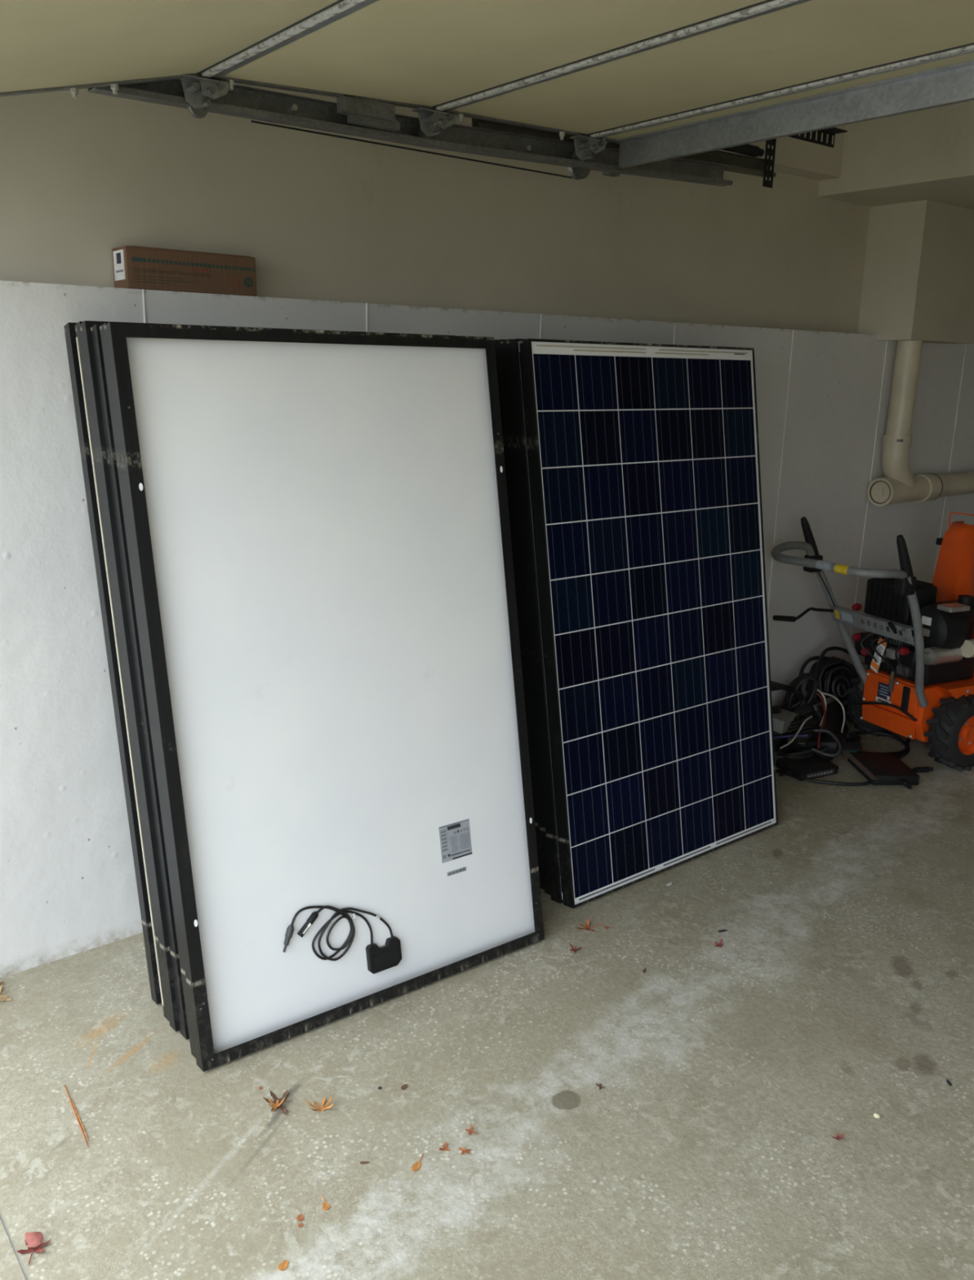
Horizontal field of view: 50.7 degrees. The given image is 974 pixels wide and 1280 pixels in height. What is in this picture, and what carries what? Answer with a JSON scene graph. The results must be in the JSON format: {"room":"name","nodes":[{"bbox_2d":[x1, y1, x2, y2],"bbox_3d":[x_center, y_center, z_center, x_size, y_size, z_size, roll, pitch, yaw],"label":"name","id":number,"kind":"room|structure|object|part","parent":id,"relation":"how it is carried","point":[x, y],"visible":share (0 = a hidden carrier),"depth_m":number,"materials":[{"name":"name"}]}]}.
{"room":"residential garage","nodes":[
{"label":"residential garage","id":0,"kind":"room"},
{"bbox_2d":[0,1218,25,1279],"bbox_3d":[-7.537,6.956,-20.669,39.397,0.156,30.000,-10,18,-37],"label":"ground","id":1,"kind":"structure","parent":0,"point":[10,1268],"depth_m":1.83,"materials":[{"name":"concrete"}]},
{"bbox_2d":[0,81,870,333],"bbox_3d":[1.165,-1.798,4.215,7.550,1.022,0.220,-10,18,-37],"label":"wall","id":2,"kind":"structure","parent":0,"point":[88,175],"depth_m":3.07,"materials":[{"name":"beige paint"}]},
{"bbox_2d":[717,124,845,180],"bbox_3d":[0.694,-1.946,3.576,1.783,0.428,0.100,-10,18,-37],"label":"garage door opener","id":3,"kind":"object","parent":2,"relation":"attached to","point":[793,156],"depth_m":4.00,"materials":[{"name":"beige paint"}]},
{"bbox_2d":[817,100,973,209],"bbox_3d":[3.803,-1.977,4.006,3.617,0.488,3.300,-10,18,-37],"label":"beam","id":4,"kind":"structure","parent":2,"relation":"attached to","point":[926,154],"depth_m":3.95,"materials":[{"name":"beige paint"}]},
{"bbox_2d":[857,200,973,343],"bbox_3d":[1.957,-1.622,4.597,0.558,0.556,0.260,-10,18,-37],"label":"pillar","id":5,"kind":"structure","parent":2,"relation":"attached to","point":[918,277],"depth_m":4.44,"materials":[{"name":"beige paint"}]},
{"bbox_2d":[0,721,973,1279],"bbox_3d":[3.230,1.070,2.518,7.198,0.150,5.900,-10,18,-37],"label":"floor","id":6,"kind":"structure","parent":0,"point":[837,993],"depth_m":2.27,"materials":[{"name":"concrete"}]},
{"bbox_2d":[0,984,12,1001],"bbox_3d":[-1.243,0.876,2.574,0.089,0.056,0.088,13,19,40],"label":"oak leaf","id":7,"kind":"object","parent":6,"relation":"on","point":[3,997],"visible":1,"depth_m":2.59,"materials":[{"name":"beige plant"}]},
{"bbox_2d":[0,1212,28,1279],"bbox_3d":[0.409,1.601,0.344,0.005,0.152,5.900,-10,18,-37],"label":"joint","id":8,"kind":"structure","parent":6,"relation":"attached to","point":[1,1216],"depth_m":1.87,"materials":[{"name":"concrete"}]},
{"bbox_2d":[16,1231,51,1264],"bbox_3d":[-0.815,1.084,1.851,0.050,0.033,0.054,11,18,34],"label":"flower","id":9,"kind":"object","parent":6,"relation":"on","point":[33,1240],"visible":1,"depth_m":1.86,"materials":[{"name":"plant"}]},
{"bbox_2d":[63,1084,88,1146],"bbox_3d":[-0.874,1.010,2.190,0.007,0.004,0.221,-9,17,-33],"label":"needle","id":10,"kind":"object","parent":6,"relation":"on","point":[64,1086],"visible":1,"depth_m":2.18,"materials":[{"name":"orange plant"}]},
{"bbox_2d":[63,322,161,1004],"bbox_3d":[-0.506,0.019,2.768,0.990,1.640,0.334,-10,18,-35],"label":"solar panel","id":11,"kind":"object","parent":6,"relation":"on","point":[69,328],"visible":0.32,"depth_m":2.47,"materials":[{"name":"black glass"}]},
{"bbox_3d":[-0.578,-0.787,2.678,0.990,0.030,0.043,-10,8,-35],"label":"frame rail","id":12,"kind":"part","parent":11,"relation":"part of","materials":[{"name":"black metal"}]},
{"bbox_2d":[74,321,168,1021],"bbox_3d":[-0.454,0.037,2.699,0.991,1.640,0.333,-10,18,-35],"label":"solar panel","id":13,"kind":"object","parent":6,"relation":"on","point":[78,339],"visible":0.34,"depth_m":2.41,"materials":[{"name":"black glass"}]},
{"bbox_2d":[90,324,189,1039],"bbox_3d":[-0.393,0.059,2.636,0.990,1.632,0.330,-10,18,-35],"label":"solar panel","id":14,"kind":"object","parent":6,"relation":"on","point":[95,330],"visible":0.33,"depth_m":2.34,"materials":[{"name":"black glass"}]},
{"bbox_2d":[99,322,195,1058],"bbox_3d":[-0.346,0.079,2.563,0.990,1.632,0.329,-10,18,-35],"label":"solar panel","id":15,"kind":"object","parent":6,"relation":"on","point":[101,327],"visible":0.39,"depth_m":2.28,"materials":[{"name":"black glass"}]},
{"bbox_2d":[80,320,446,1031],"bbox_3d":[-0.428,0.047,2.664,0.990,1.640,0.332,-10,18,-35],"label":"solar panel","id":16,"kind":"object","parent":6,"relation":"on","point":[85,326],"visible":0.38,"depth_m":2.37,"materials":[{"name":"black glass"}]},
{"bbox_3d":[-0.816,0.112,2.390,0.030,1.658,0.043,-10,8,-35],"label":"frame rail","id":17,"kind":"part","parent":16,"relation":"part of","materials":[{"name":"black metal"}]},
{"bbox_3d":[-0.499,-0.759,2.573,0.990,0.030,0.043,-10,8,-35],"label":"frame rail","id":18,"kind":"part","parent":16,"relation":"part of","materials":[{"name":"black metal"}]},
{"bbox_2d":[262,1089,291,1114],"bbox_3d":[-0.455,0.997,2.228,0.061,0.022,0.080,-1,15,-8],"label":"maple leaf","id":19,"kind":"object","parent":6,"relation":"on","point":[285,1094],"visible":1,"depth_m":2.23,"materials":[{"name":"brown plant"}]},
{"bbox_2d":[267,1097,284,1111],"bbox_3d":[-0.460,0.997,2.220,0.033,0.016,0.037,10,17,30],"label":"maple leaf","id":20,"kind":"object","parent":19,"relation":"on","point":[274,1106],"visible":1,"depth_m":2.22,"materials":[{"name":"orange plant"}]},
{"bbox_2d":[278,1260,288,1271],"bbox_3d":[-0.362,1.113,1.830,0.016,0.001,0.022,7,16,22],"label":"leaf fragment","id":21,"kind":"object","parent":6,"relation":"on","point":[283,1265],"visible":1,"depth_m":1.83,"materials":[{"name":"orange plant"}]},
{"bbox_2d":[296,1213,303,1221],"bbox_3d":[-0.351,1.086,1.933,0.012,0.001,0.016,1,15,0],"label":"leaf fragment","id":22,"kind":"object","parent":6,"relation":"on","point":[300,1217],"visible":1,"depth_m":1.93,"materials":[{"name":"brown plant"}]},
{"bbox_2d":[305,1094,334,1111],"bbox_3d":[-0.361,1.000,2.223,0.060,0.023,0.042,-4,15,-18],"label":"maple leaf","id":23,"kind":"object","parent":6,"relation":"on","point":[322,1108],"visible":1,"depth_m":2.22,"materials":[{"name":"plant"}]},
{"bbox_2d":[103,321,544,1071],"bbox_3d":[-0.323,0.089,2.526,0.990,1.632,0.328,-10,18,-35],"label":"solar panel","id":24,"kind":"object","parent":6,"relation":"on","point":[318,521],"visible":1,"depth_m":2.49,"materials":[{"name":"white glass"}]},
{"bbox_3d":[-0.712,0.154,2.252,0.030,1.650,0.043,-10,8,-35],"label":"frame rail","id":25,"kind":"part","parent":24,"relation":"part of","materials":[{"name":"black metal"}]},
{"bbox_3d":[-0.393,-0.713,2.434,0.990,0.030,0.043,-10,8,-35],"label":"frame rail","id":26,"kind":"part","parent":24,"relation":"part of","materials":[{"name":"black metal"}]},
{"bbox_3d":[-0.253,0.890,2.618,0.990,0.030,0.043,-10,8,-35],"label":"frame rail","id":27,"kind":"part","parent":24,"relation":"part of","materials":[{"name":"black metal"}]},
{"bbox_3d":[-0.256,0.808,2.608,0.073,0.035,0.001,-10,8,-35],"label":"lid panel","id":28,"kind":"part","parent":24,"relation":"part of","materials":[{"name":"black plastic"}]},
{"bbox_2d":[447,822,460,830],"bbox_3d":[-0.088,0.496,2.732,0.042,0.010,0.001,-9,8,-35],"label":"print","id":29,"kind":"object","parent":24,"relation":"on","point":[457,825],"depth_m":2.73},
{"bbox_2d":[439,818,469,828],"bbox_3d":[-0.087,0.488,2.732,0.097,0.003,0.001,-9,8,-35],"label":"print","id":30,"kind":"object","parent":24,"relation":"on","point":[468,819],"depth_m":2.73},
{"bbox_2d":[453,852,471,859],"bbox_3d":[-0.065,0.578,2.752,0.063,0.004,0.001,-10,8,-35],"label":"print","id":31,"kind":"object","parent":24,"relation":"attached to","point":[470,852],"depth_m":2.75},
{"bbox_3d":[0.066,0.024,2.800,0.030,1.650,0.043,-10,8,-35],"label":"frame rail","id":32,"kind":"part","parent":24,"relation":"part of","materials":[{"name":"black metal"}]},
{"bbox_2d":[322,1194,329,1210],"bbox_3d":[-0.310,1.077,1.969,0.014,0.003,0.038,-4,15,-17],"label":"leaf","id":33,"kind":"object","parent":6,"relation":"on","point":[326,1206],"visible":1,"depth_m":1.96,"materials":[{"name":"orange plant"}]},
{"bbox_2d":[360,1161,369,1164],"bbox_3d":[-0.246,1.052,2.070,0.020,0.001,0.006,0,15,-4],"label":"leaf fragment","id":34,"kind":"object","parent":6,"relation":"on","point":[361,1162],"visible":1,"depth_m":2.07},
{"bbox_2d":[400,1084,407,1089],"bbox_3d":[-0.184,0.995,2.291,0.012,0.001,0.020,9,17,28],"label":"leaf fragment","id":35,"kind":"object","parent":6,"relation":"on","point":[404,1086],"visible":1,"depth_m":2.29,"materials":[{"name":"brown plant"}]},
{"bbox_2d":[411,1153,423,1171],"bbox_3d":[-0.138,1.052,2.072,0.016,0.003,0.048,7,16,22],"label":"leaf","id":36,"kind":"object","parent":6,"relation":"on","point":[415,1166],"visible":1,"depth_m":2.06,"materials":[{"name":"orange plant"}]},
{"bbox_2d":[439,1142,449,1151],"bbox_3d":[-0.090,1.041,2.112,0.022,0.006,0.024,-4,15,-17],"label":"maple leaf","id":37,"kind":"object","parent":6,"relation":"on","point":[445,1144],"visible":1,"depth_m":2.11,"materials":[{"name":"brown plant"}]},
{"bbox_2d":[458,1146,471,1154],"bbox_3d":[-0.047,1.044,2.102,0.027,0.008,0.019,3,15,7],"label":"maple leaf","id":38,"kind":"object","parent":6,"relation":"on","point":[463,1150],"visible":1,"depth_m":2.11,"materials":[{"name":"brown plant"}]},
{"bbox_2d":[465,1124,477,1134],"bbox_3d":[-0.035,1.030,2.158,0.018,0.007,0.030,-7,17,-28],"label":"maple leaf","id":39,"kind":"object","parent":6,"relation":"on","point":[470,1131],"visible":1,"depth_m":2.16,"materials":[{"name":"brown plant"}]},
{"bbox_2d":[494,339,544,889],"bbox_3d":[0.485,-0.120,3.369,0.990,1.635,0.309,-10,18,-37],"label":"solar panel","id":40,"kind":"object","parent":6,"relation":"on","point":[497,343],"visible":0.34,"depth_m":3.05,"materials":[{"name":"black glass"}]},
{"bbox_2d":[500,338,550,894],"bbox_3d":[0.509,-0.110,3.333,0.990,1.635,0.309,-10,18,-37],"label":"solar panel","id":41,"kind":"object","parent":6,"relation":"on","point":[503,344],"visible":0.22,"depth_m":3.04,"materials":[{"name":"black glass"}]},
{"bbox_2d":[506,338,563,903],"bbox_3d":[0.526,-0.099,3.291,0.990,1.635,0.309,-10,18,-37],"label":"solar panel","id":42,"kind":"object","parent":6,"relation":"on","point":[513,345],"visible":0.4,"depth_m":2.98,"materials":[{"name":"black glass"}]},
{"bbox_2d":[568,942,582,952],"bbox_3d":[0.244,0.850,2.839,0.039,0.020,0.035,4,15,11],"label":"maple leaf","id":43,"kind":"object","parent":6,"relation":"on","point":[574,949],"visible":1,"depth_m":2.85,"materials":[{"name":"red plant"}]},
{"bbox_2d":[576,918,603,931],"bbox_3d":[0.293,0.822,2.959,0.062,0.016,0.070,9,17,28],"label":"maple leaf","id":44,"kind":"object","parent":6,"relation":"on","point":[587,927],"visible":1,"depth_m":2.96,"materials":[{"name":"orange plant"}]},
{"bbox_2d":[595,1082,605,1089],"bbox_3d":[0.254,0.996,2.299,0.015,0.010,0.021,-7,17,-28],"label":"maple leaf","id":45,"kind":"object","parent":6,"relation":"on","point":[597,1085],"visible":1,"depth_m":2.30,"materials":[{"name":"plant"}]},
{"bbox_2d":[519,338,777,908],"bbox_3d":[0.561,-0.091,3.263,0.990,1.635,0.309,-10,18,-37],"label":"solar panel","id":46,"kind":"object","parent":6,"relation":"on","point":[644,460],"visible":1,"depth_m":3.20,"materials":[{"name":"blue glass"}]},
{"bbox_3d":[0.184,-0.022,2.974,0.030,1.650,0.043,-10,9,-37],"label":"frame rail","id":47,"kind":"part","parent":46,"relation":"part of","materials":[{"name":"black metal"}]},
{"bbox_3d":[0.493,-0.891,3.161,0.990,0.030,0.043,-10,9,-37],"label":"frame rail","id":48,"kind":"part","parent":46,"relation":"part of","materials":[{"name":"metal"}]},
{"bbox_3d":[0.630,0.710,3.366,0.990,0.030,0.043,-10,9,-37],"label":"frame rail","id":49,"kind":"part","parent":46,"relation":"part of","materials":[{"name":"silver metal"}]},
{"bbox_3d":[0.938,-0.160,3.553,0.030,1.650,0.043,-10,9,-37],"label":"frame rail","id":50,"kind":"part","parent":46,"relation":"part of","materials":[{"name":"metal"}]},
{"bbox_2d":[714,937,723,946],"bbox_3d":[0.648,0.848,2.877,0.024,0.018,0.033,4,15,11],"label":"maple leaf","id":51,"kind":"object","parent":6,"relation":"on","point":[719,944],"visible":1,"depth_m":2.88,"materials":[{"name":"red plant"}]},
{"bbox_2d":[772,709,796,752],"bbox_3d":[1.246,0.391,4.375,0.085,0.168,0.120,13,19,38],"label":"junction box","id":52,"kind":"object","parent":6,"relation":"on","point":[781,721],"visible":0.73,"depth_m":4.34,"materials":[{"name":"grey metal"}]},
{"bbox_3d":[1.249,0.321,4.355,0.080,0.010,0.120,19,26,35],"label":"lid","id":53,"kind":"part","parent":52,"relation":"part of","materials":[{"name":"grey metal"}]},
{"bbox_2d":[770,672,823,734],"bbox_3d":[1.274,0.299,4.406,0.421,0.287,0.177,-4,15,-18],"label":"cable bundle","id":54,"kind":"object","parent":6,"relation":"on","point":[804,707],"visible":0.69,"depth_m":4.42,"materials":[{"name":"black rubber"}]},
{"bbox_2d":[779,715,812,748],"bbox_3d":[1.290,0.383,4.279,0.015,0.068,0.297,13,19,38],"label":"wire","id":55,"kind":"object","parent":54,"relation":"on","point":[811,717],"visible":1,"depth_m":4.27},
{"bbox_2d":[798,656,831,693],"bbox_3d":[1.448,0.146,4.568,0.071,0.119,0.390,13,19,38],"label":"cable","id":56,"kind":"object","parent":54,"relation":"on","point":[813,658],"visible":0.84,"depth_m":4.54,"materials":[{"name":"black rubber"}]},
{"bbox_2d":[817,693,826,748],"bbox_3d":[1.414,0.334,4.344,0.054,0.162,0.304,4,15,10],"label":"wire","id":57,"kind":"object","parent":54,"relation":"on","point":[818,695],"visible":0.99,"depth_m":4.39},
{"bbox_2d":[817,688,826,725],"bbox_3d":[1.441,0.285,4.423,0.064,0.128,0.151,0,15,-4],"label":"wire","id":58,"kind":"object","parent":54,"relation":"attached to","point":[818,690],"visible":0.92,"depth_m":4.45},
{"bbox_2d":[813,646,864,699],"bbox_3d":[1.557,0.132,4.584,0.446,0.178,0.126,-10,18,-37],"label":"cable","id":59,"kind":"object","parent":54,"relation":"on","point":[830,648],"visible":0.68,"depth_m":4.55,"materials":[{"name":"black rubber"}]},
{"bbox_2d":[777,742,817,759],"bbox_3d":[1.288,0.472,4.263,0.222,0.054,0.144,-10,18,-37],"label":"cable coil","id":60,"kind":"object","parent":6,"relation":"on","point":[792,748],"visible":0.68,"depth_m":4.29,"materials":[{"name":"black rubber"}]},
{"bbox_2d":[774,749,838,781],"bbox_3d":[1.287,0.507,4.158,0.322,0.044,0.173,-6,16,-26],"label":"microinverter","id":61,"kind":"object","parent":6,"relation":"on","point":[815,766],"visible":0.81,"depth_m":4.12,"materials":[{"name":"black plastic"}]},
{"bbox_2d":[773,733,807,739],"bbox_3d":[1.209,0.424,4.253,0.250,0.052,0.111,-10,18,-37],"label":"cable","id":62,"kind":"object","parent":61,"relation":"on","point":[798,735],"visible":0.47,"depth_m":4.29,"materials":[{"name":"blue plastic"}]},
{"bbox_2d":[811,728,841,757],"bbox_3d":[1.401,0.424,4.232,0.115,0.082,0.117,6,16,19],"label":"cable","id":63,"kind":"object","parent":61,"relation":"on","point":[828,731],"visible":1,"depth_m":4.21,"materials":[{"name":"grey plastic"}]},
{"bbox_2d":[798,732,846,753],"bbox_3d":[1.423,0.434,4.352,0.157,0.081,0.292,10,17,30],"label":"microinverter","id":64,"kind":"object","parent":6,"relation":"on","point":[828,744],"visible":0.76,"depth_m":4.30,"materials":[{"name":"black plastic"}]},
{"bbox_2d":[840,741,862,752],"bbox_3d":[1.498,0.447,4.271,0.110,0.043,0.049,4,15,11],"label":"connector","id":65,"kind":"object","parent":64,"relation":"on","point":[851,747],"visible":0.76,"depth_m":4.25,"materials":[{"name":"black plastic"}]},
{"bbox_2d":[775,769,871,786],"bbox_3d":[1.335,0.549,4.059,0.380,0.017,0.079,5,15,15],"label":"cable","id":66,"kind":"object","parent":6,"relation":"on","point":[844,784],"visible":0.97,"depth_m":4.02,"materials":[{"name":"black rubber"}]},
{"bbox_2d":[811,693,848,736],"bbox_3d":[1.502,0.345,4.496,0.105,0.165,0.312,13,19,40],"label":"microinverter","id":67,"kind":"object","parent":6,"relation":"on","point":[833,721],"visible":0.51,"depth_m":4.48,"materials":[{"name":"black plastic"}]},
{"bbox_2d":[822,692,845,733],"bbox_3d":[1.541,0.326,4.510,0.085,0.177,0.138,-7,17,-28],"label":"wire","id":68,"kind":"object","parent":67,"relation":"hanging from","point":[827,694],"visible":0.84,"depth_m":4.52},
{"bbox_2d":[805,656,858,721],"bbox_3d":[1.588,0.227,4.688,0.239,0.303,0.185,-1,15,-9],"label":"cable coil","id":69,"kind":"object","parent":6,"relation":"on","point":[829,682],"visible":0.62,"depth_m":4.63,"materials":[{"name":"black rubber"}]},
{"bbox_2d":[830,1132,844,1140],"bbox_3d":[0.735,1.040,2.157,0.026,0.012,0.021,-10,18,-37],"label":"maple leaf","id":70,"kind":"object","parent":6,"relation":"on","point":[837,1137],"visible":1,"depth_m":2.16,"materials":[{"name":"red plant"}]},
{"bbox_2d":[836,732,861,753],"bbox_3d":[1.528,0.439,4.406,0.168,0.054,0.143,-10,18,-37],"label":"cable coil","id":71,"kind":"object","parent":6,"relation":"on","point":[852,737],"visible":0.2,"depth_m":4.44,"materials":[{"name":"black rubber"}]},
{"bbox_2d":[770,511,973,771],"bbox_3d":[1.789,-0.004,4.274,1.348,0.999,0.666,-6,16,-25],"label":"snow blower","id":72,"kind":"object","parent":6,"relation":"on","point":[915,680],"visible":0.99,"depth_m":4.21,"materials":[{"name":"metal"}]},
{"bbox_3d":[1.331,-0.404,4.223,0.114,0.207,0.043,-6,16,-25],"label":"control lever","id":73,"kind":"part","parent":72,"relation":"part of","materials":[{"name":"black plastic"}]},
{"bbox_3d":[1.348,-0.317,4.252,0.065,0.070,0.048,-6,16,-25],"label":"lever mount","id":74,"kind":"part","parent":72,"relation":"part of","materials":[{"name":"black plastic"}]},
{"bbox_3d":[1.348,-0.112,4.257,0.221,0.050,0.013,-6,16,-25],"label":"crank rod","id":75,"kind":"part","parent":72,"relation":"part of","materials":[{"name":"black paint"}]},
{"bbox_3d":[1.599,-0.142,4.447,0.036,0.036,0.035,-6,16,-25],"label":"control knob","id":76,"kind":"part","parent":72,"relation":"part of","materials":[{"name":"red plastic"}]},
{"bbox_3d":[1.608,-0.013,4.469,0.036,0.036,0.035,-6,16,-25],"label":"control knob","id":77,"kind":"part","parent":72,"relation":"part of","materials":[{"name":"red plastic"}]},
{"bbox_3d":[1.633,0.049,4.430,0.036,0.036,0.035,-6,16,-25],"label":"control knob","id":78,"kind":"part","parent":72,"relation":"part of","materials":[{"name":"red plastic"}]},
{"bbox_3d":[1.548,-0.064,4.139,0.045,0.061,0.430,-6,16,-25],"label":"control panel","id":79,"kind":"part","parent":72,"relation":"part of","materials":[{"name":"grey metal"}]},
{"bbox_2d":[870,660,879,671],"bbox_3d":[1.634,0.107,4.333,0.007,0.036,0.040,-6,16,-25],"label":"print","id":80,"kind":"object","parent":72,"relation":"on","point":[874,665],"depth_m":4.33},
{"bbox_2d":[878,638,886,646],"bbox_3d":[1.661,0.008,4.318,0.006,0.033,0.040,-6,16,-25],"label":"print","id":81,"kind":"object","parent":72,"relation":"on","point":[884,644],"depth_m":4.32},
{"bbox_3d":[1.582,-0.048,4.006,0.052,0.052,0.018,-6,16,-25],"label":"shift lever","id":82,"kind":"part","parent":72,"relation":"part of","materials":[{"name":"black paint"}]},
{"bbox_3d":[1.715,0.046,4.228,0.036,0.036,0.035,-6,16,-25],"label":"control knob","id":83,"kind":"part","parent":72,"relation":"part of","materials":[{"name":"red plastic"}]},
{"bbox_3d":[1.542,-0.289,3.795,0.114,0.207,0.044,-6,16,-25],"label":"control lever","id":84,"kind":"part","parent":72,"relation":"part of","materials":[{"name":"black plastic"}]},
{"bbox_3d":[1.557,-0.203,3.828,0.065,0.070,0.048,-6,16,-25],"label":"lever mount","id":85,"kind":"part","parent":72,"relation":"part of","materials":[{"name":"black plastic"}]},
{"bbox_3d":[1.979,-0.429,4.483,0.030,0.030,0.030,-6,16,-25],"label":"deflector knob","id":86,"kind":"part","parent":72,"relation":"part of","materials":[{"name":"black paint"}]},
{"bbox_3d":[1.828,0.060,4.144,0.180,0.076,0.075,-6,16,-25],"label":"starter motor","id":87,"kind":"part","parent":72,"relation":"part of","materials":[{"name":"metal"}]},
{"bbox_3d":[1.934,-0.137,4.229,0.180,0.100,0.140,-6,16,-25],"label":"fuel tank","id":88,"kind":"part","parent":72,"relation":"part of","materials":[{"name":"black plastic"}]},
{"bbox_3d":[2.026,-0.505,4.372,0.012,0.073,0.149,-6,16,-25],"label":"deflector rod","id":89,"kind":"part","parent":72,"relation":"part of","materials":[{"name":"orange metal"}]},
{"bbox_2d":[845,730,907,755],"bbox_3d":[1.670,0.445,4.438,0.294,0.037,0.297,3,15,7],"label":"cable","id":90,"kind":"object","parent":6,"relation":"on","point":[860,732],"visible":0.39,"depth_m":4.50,"materials":[{"name":"black rubber"}]},
{"bbox_2d":[873,1112,880,1118],"bbox_3d":[0.842,1.027,2.221,0.015,0.009,0.014,-10,18,-37],"label":"pebble","id":91,"kind":"object","parent":6,"relation":"on","point":[877,1115],"visible":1,"depth_m":2.22,"materials":[{"name":"white stone"}]},
{"bbox_2d":[840,750,919,789],"bbox_3d":[1.578,0.515,4.122,0.213,0.060,0.352,-1,15,-6],"label":"microinverter","id":92,"kind":"object","parent":6,"relation":"on","point":[879,768],"visible":1,"depth_m":4.07,"materials":[{"name":"black plastic"}]},
{"bbox_2d":[896,737,911,758],"bbox_3d":[1.764,0.467,4.382,0.067,0.026,0.407,13,19,38],"label":"cable","id":93,"kind":"object","parent":6,"relation":"on","point":[908,740],"visible":0.62,"depth_m":4.36,"materials":[{"name":"black rubber"}]},
{"bbox_2d":[911,766,933,772],"bbox_3d":[1.727,0.526,4.162,0.167,0.023,0.023,-2,15,-12],"label":"lead","id":94,"kind":"object","parent":6,"relation":"on","point":[922,769],"visible":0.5,"depth_m":4.16,"materials":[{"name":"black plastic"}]},
{"bbox_2d":[946,1079,951,1085],"bbox_3d":[1.048,1.004,2.334,0.008,0.001,0.024,1,15,0],"label":"leaf fragment","id":95,"kind":"object","parent":6,"relation":"on","point":[948,1082],"visible":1,"depth_m":2.33,"materials":[{"name":"black plant"}]},
{"bbox_2d":[0,280,973,977],"bbox_3d":[1.175,-0.385,4.542,7.550,1.878,0.325,-10,18,-37],"label":"wall","id":96,"kind":"structure","parent":0,"point":[68,887],"depth_m":2.76,"materials":[{"name":"white paint"}]},
{"bbox_2d":[111,245,256,296],"bbox_3d":[-0.774,-0.944,2.646,0.346,0.100,0.097,-10,18,-37],"label":"cardboard box","id":97,"kind":"object","parent":96,"relation":"on","point":[135,267],"visible":0.99,"depth_m":2.59,"materials":[{"name":"brown cardboard"}]},
{"bbox_2d":[115,252,120,263],"bbox_3d":[-0.907,-0.940,2.533,0.001,0.025,0.030,-10,18,-37],"label":"print","id":98,"kind":"object","parent":97,"relation":"on","point":[117,254],"depth_m":2.53},
{"bbox_2d":[131,257,254,284],"bbox_3d":[-0.740,-0.930,2.614,0.327,0.057,0.001,-10,18,-37],"label":"print","id":99,"kind":"object","parent":97,"relation":"attached to","point":[144,270],"depth_m":2.61,"materials":[{"name":"red"}]},
{"bbox_2d":[866,340,973,506],"bbox_3d":[3.027,-1.188,5.537,3.186,0.730,0.132,-10,18,-37],"label":"drain pipe","id":100,"kind":"object","parent":96,"relation":"attached to","point":[898,485],"visible":0.99,"depth_m":4.63,"materials":[{"name":"cream pvc"}]},
{"bbox_3d":[3.143,-1.714,1.795,7.700,0.100,6.370,-10,18,-37],"label":"ceiling","id":101,"kind":"structure","parent":0,"visible":0},
{"bbox_2d":[88,79,848,188],"bbox_3d":[-0.016,-1.347,2.665,3.185,1.150,0.082,-10,18,-37],"label":"door track","id":102,"kind":"object","parent":101,"relation":"hanging from","point":[485,138],"visible":0.59,"depth_m":2.67,"materials":[{"name":"metal"}]},
{"bbox_2d":[0,0,973,168],"bbox_3d":[0.985,-0.722,0.689,2.146,0.286,4.468,-10,18,-37],"label":"door","id":103,"kind":"structure","parent":102,"relation":"attached to","point":[659,80],"depth_m":2.02,"materials":[{"name":"metal"}]},
{"bbox_3d":[0.797,-0.723,0.488,0.024,0.004,4.400,-10,18,-37],"label":"joint rail","id":104,"kind":"part","parent":103,"relation":"part of","materials":[{"name":"metal"}]},
{"bbox_3d":[1.266,-0.836,0.843,0.024,0.003,4.400,-10,18,-37],"label":"joint rail","id":105,"kind":"part","parent":103,"relation":"part of","materials":[{"name":"metal"}]},
{"bbox_3d":[1.670,-0.921,1.152,0.024,0.003,4.400,-10,18,-37],"label":"joint rail","id":106,"kind":"part","parent":103,"relation":"part of","materials":[{"name":"metal"}]}
]}

